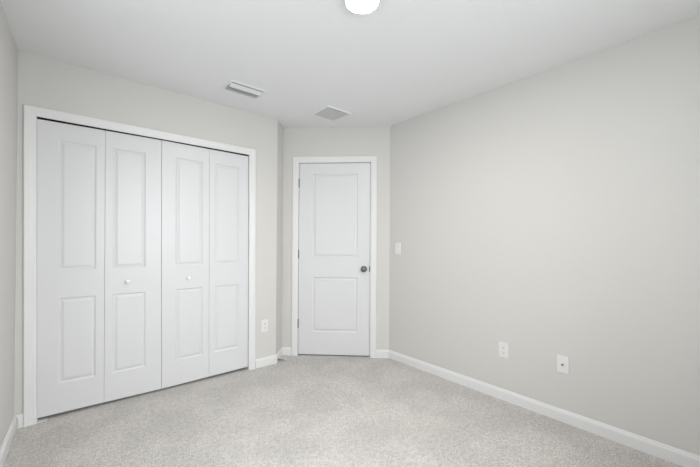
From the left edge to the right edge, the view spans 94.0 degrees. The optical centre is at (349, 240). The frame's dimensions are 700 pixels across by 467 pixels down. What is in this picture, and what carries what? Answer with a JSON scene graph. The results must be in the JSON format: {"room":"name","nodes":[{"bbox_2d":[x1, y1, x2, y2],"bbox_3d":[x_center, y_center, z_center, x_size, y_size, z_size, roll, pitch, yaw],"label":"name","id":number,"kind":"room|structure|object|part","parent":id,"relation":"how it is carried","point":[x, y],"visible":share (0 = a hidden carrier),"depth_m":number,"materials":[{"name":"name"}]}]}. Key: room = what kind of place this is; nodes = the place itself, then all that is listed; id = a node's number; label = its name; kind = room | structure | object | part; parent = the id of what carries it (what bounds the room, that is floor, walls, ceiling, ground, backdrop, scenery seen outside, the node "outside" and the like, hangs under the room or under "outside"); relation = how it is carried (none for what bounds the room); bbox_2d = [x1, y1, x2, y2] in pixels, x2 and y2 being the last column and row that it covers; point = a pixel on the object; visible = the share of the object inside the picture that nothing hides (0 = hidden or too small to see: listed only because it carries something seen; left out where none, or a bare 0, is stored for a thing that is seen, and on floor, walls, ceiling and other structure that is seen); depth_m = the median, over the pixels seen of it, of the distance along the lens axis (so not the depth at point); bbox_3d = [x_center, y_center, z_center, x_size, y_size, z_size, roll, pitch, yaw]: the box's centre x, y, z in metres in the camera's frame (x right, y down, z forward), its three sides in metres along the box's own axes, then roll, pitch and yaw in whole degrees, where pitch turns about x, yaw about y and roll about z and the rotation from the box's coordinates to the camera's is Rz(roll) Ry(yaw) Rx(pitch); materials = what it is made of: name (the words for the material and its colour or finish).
{"room":"empty bedroom","nodes":[
{"label":"empty bedroom","id":0,"kind":"room"},
{"bbox_2d":[0,1,17,448],"bbox_3d":[-1.323,-0.013,0.991,0.110,2.440,4.453,1,0,-39],"label":"wall","id":1,"kind":"structure","parent":0,"point":[8,48],"depth_m":1.87,"materials":[{"name":"paint"}]},
{"bbox_2d":[0,416,16,466],"bbox_3d":[-1.018,1.166,0.697,0.014,0.083,3.613,1,0,-39],"label":"baseboard","id":2,"kind":"structure","parent":1,"relation":"attached to","point":[9,436],"depth_m":1.88,"materials":[{"name":"white paint"}]},
{"bbox_2d":[14,50,276,415],"bbox_3d":[-1.479,-0.004,2.732,1.838,2.440,0.110,1,0,-40],"label":"wall","id":3,"kind":"structure","parent":0,"point":[43,82],"depth_m":2.62,"materials":[{"name":"paint"}]},
{"bbox_2d":[15,414,22,428],"bbox_3d":[-2.138,1.167,2.107,0.044,0.083,0.014,1,0,-40],"label":"baseboard","id":4,"kind":"structure","parent":3,"relation":"attached to","point":[19,418],"depth_m":2.11,"materials":[{"name":"white paint"}]},
{"bbox_2d":[37,119,160,417],"bbox_3d":[-1.808,0.190,2.410,0.744,2.012,0.063,1,0,-40],"label":"door","id":5,"kind":"structure","parent":3,"relation":"in","point":[99,191],"depth_m":2.38,"materials":[{"name":"white paint"}]},
{"bbox_2d":[23,104,255,426],"bbox_3d":[-1.549,0.168,2.663,1.590,2.094,0.128,1,0,-40],"label":"door frame","id":6,"kind":"structure","parent":3,"relation":"attached to","point":[30,113],"depth_m":2.15,"materials":[{"name":"white paint"}]},
{"bbox_2d":[37,117,247,155],"bbox_3d":[-1.538,-0.822,2.654,1.452,0.014,0.025,1,0,-40],"label":"door track","id":7,"kind":"object","parent":3,"relation":"attached to","point":[41,118],"visible":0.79,"depth_m":2.49,"materials":[{"name":"black"}]},
{"bbox_2d":[161,140,247,388],"bbox_3d":[-1.248,0.195,2.873,0.733,2.012,0.063,1,0,-40],"label":"door","id":8,"kind":"structure","parent":3,"relation":"in","point":[204,192],"depth_m":2.84,"materials":[{"name":"white paint"}]},
{"bbox_2d":[261,319,267,331],"bbox_3d":[-0.832,0.830,3.189,0.072,0.118,0.008,1,0,-40],"label":"wall outlet","id":9,"kind":"object","parent":3,"relation":"attached to","point":[264,323],"visible":1,"depth_m":3.19,"materials":[{"name":"white plastic"}]},
{"bbox_2d":[255,355,276,367],"bbox_3d":[-0.820,1.180,3.196,0.224,0.083,0.014,1,0,-40],"label":"baseboard","id":10,"kind":"structure","parent":3,"relation":"attached to","point":[265,361],"depth_m":3.19,"materials":[{"name":"white paint"}]},
{"bbox_2d":[276,120,282,353],"bbox_3d":[-0.962,0.003,3.632,0.247,2.440,0.840,1,0,-40],"label":"wall","id":11,"kind":"structure","parent":0,"point":[279,126],"depth_m":3.38,"materials":[{"name":"paint"}]},
{"bbox_2d":[276,347,282,361],"bbox_3d":[-0.731,1.182,3.383,0.014,0.083,0.241,0,0,2],"label":"baseboard","id":12,"kind":"structure","parent":11,"relation":"attached to","point":[279,354],"depth_m":3.38,"materials":[{"name":"white paint"}]},
{"bbox_2d":[282,126,389,349],"bbox_3d":[-0.151,0.008,3.530,1.146,2.440,0.110,0,0,3],"label":"wall","id":13,"kind":"structure","parent":0,"point":[368,140],"depth_m":3.47,"materials":[{"name":"paint"}]},
{"bbox_2d":[282,347,290,354],"bbox_3d":[-0.680,1.183,3.493,0.107,0.083,0.014,0,0,3],"label":"baseboard","id":14,"kind":"structure","parent":13,"relation":"attached to","point":[286,350],"depth_m":3.49,"materials":[{"name":"white paint"}]},
{"bbox_2d":[298,163,369,355],"bbox_3d":[-0.172,0.194,3.459,0.773,2.040,0.104,0,0,3],"label":"door","id":15,"kind":"structure","parent":13,"relation":"in","point":[334,250],"depth_m":3.48,"materials":[{"name":"white paint"}]},
{"bbox_3d":[0.144,0.299,3.422,0.066,0.066,0.069,0,0,3],"label":"knob","id":16,"kind":"part","parent":15,"relation":"part of","materials":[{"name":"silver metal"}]},
{"bbox_2d":[291,156,376,357],"bbox_3d":[-0.167,0.165,3.521,0.899,2.124,0.128,0,0,3],"label":"door frame","id":17,"kind":"structure","parent":13,"relation":"attached to","point":[312,159],"depth_m":3.47,"materials":[{"name":"white paint"}]},
{"bbox_2d":[376,349,388,357],"bbox_3d":[0.341,1.188,3.432,0.138,0.083,0.014,0,0,3],"label":"baseboard","id":18,"kind":"structure","parent":13,"relation":"attached to","point":[379,353],"depth_m":3.43,"materials":[{"name":"white paint"}]},
{"bbox_2d":[3,354,681,466],"bbox_3d":[-0.134,1.250,1.947,3.633,0.060,4.713,1,0,-40],"label":"floor","id":19,"kind":"structure","parent":0,"point":[302,410],"depth_m":2.11,"materials":[{"name":"carpet"}]},
{"bbox_2d":[37,417,46,422],"bbox_3d":[-2.072,1.198,2.196,0.050,0.022,0.051,1,0,-40],"label":"pivot bracket","id":20,"kind":"object","parent":19,"relation":"on","point":[42,419],"visible":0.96,"depth_m":2.19,"materials":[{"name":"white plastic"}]},
{"bbox_2d":[0,0,699,127],"bbox_3d":[-0.119,-1.260,1.960,3.633,0.080,4.713,1,0,-40],"label":"ceiling","id":21,"kind":"structure","parent":0,"point":[396,62],"depth_m":2.02,"materials":[{"name":"white paint"}]},
{"bbox_2d":[222,79,266,99],"bbox_3d":[-0.854,-1.214,2.646,0.302,0.015,0.203,1,0,-40],"label":"ceiling vent","id":22,"kind":"object","parent":21,"relation":"in","point":[232,86],"visible":1,"depth_m":2.63,"materials":[{"name":"white metal"}]},
{"bbox_2d":[311,105,351,121],"bbox_3d":[-0.179,-1.210,3.124,0.285,0.010,0.275,1,0,-40],"label":"ceiling vent","id":23,"kind":"object","parent":21,"relation":"in","point":[330,113],"visible":1,"depth_m":3.11,"materials":[{"name":"white metal"}]},
{"bbox_2d":[344,0,379,13],"bbox_3d":[0.062,-1.212,1.647,0.180,0.019,0.180,1,0,-40],"label":"ceiling light","id":24,"kind":"object","parent":21,"relation":"in","point":[355,6],"visible":1,"depth_m":1.67,"materials":[{"name":"white glass"}]},
{"bbox_2d":[389,15,699,455],"bbox_3d":[0.966,0.011,2.885,0.110,2.440,4.457,1,0,-41],"label":"wall","id":25,"kind":"structure","parent":0,"point":[549,213],"depth_m":2.20,"materials":[{"name":"paint"}]},
{"bbox_2d":[395,243,400,254],"bbox_3d":[0.490,0.081,3.348,0.010,0.118,0.072,1,0,-41],"label":"light switch","id":26,"kind":"object","parent":25,"relation":"attached to","point":[397,245],"visible":1,"depth_m":3.34,"materials":[{"name":"white plastic"}]},
{"bbox_2d":[499,341,507,358],"bbox_3d":[1.187,0.845,2.525,0.008,0.118,0.072,1,0,-40],"label":"wall outlet","id":27,"kind":"object","parent":25,"relation":"attached to","point":[503,347],"visible":1,"depth_m":2.52,"materials":[{"name":"white plastic"}]},
{"bbox_2d":[389,350,699,466],"bbox_3d":[1.383,1.189,2.288,0.014,0.083,3.007,1,0,-41],"label":"baseboard","id":28,"kind":"structure","parent":25,"relation":"attached to","point":[674,455],"depth_m":2.19,"materials":[{"name":"white paint"}]},
{"bbox_2d":[557,354,568,374],"bbox_3d":[1.444,0.842,2.220,0.016,0.118,0.072,1,0,-41],"label":"cable jack","id":29,"kind":"object","parent":25,"relation":"attached to","point":[562,361],"visible":1,"depth_m":2.22,"materials":[{"name":"white plastic"}]}
]}

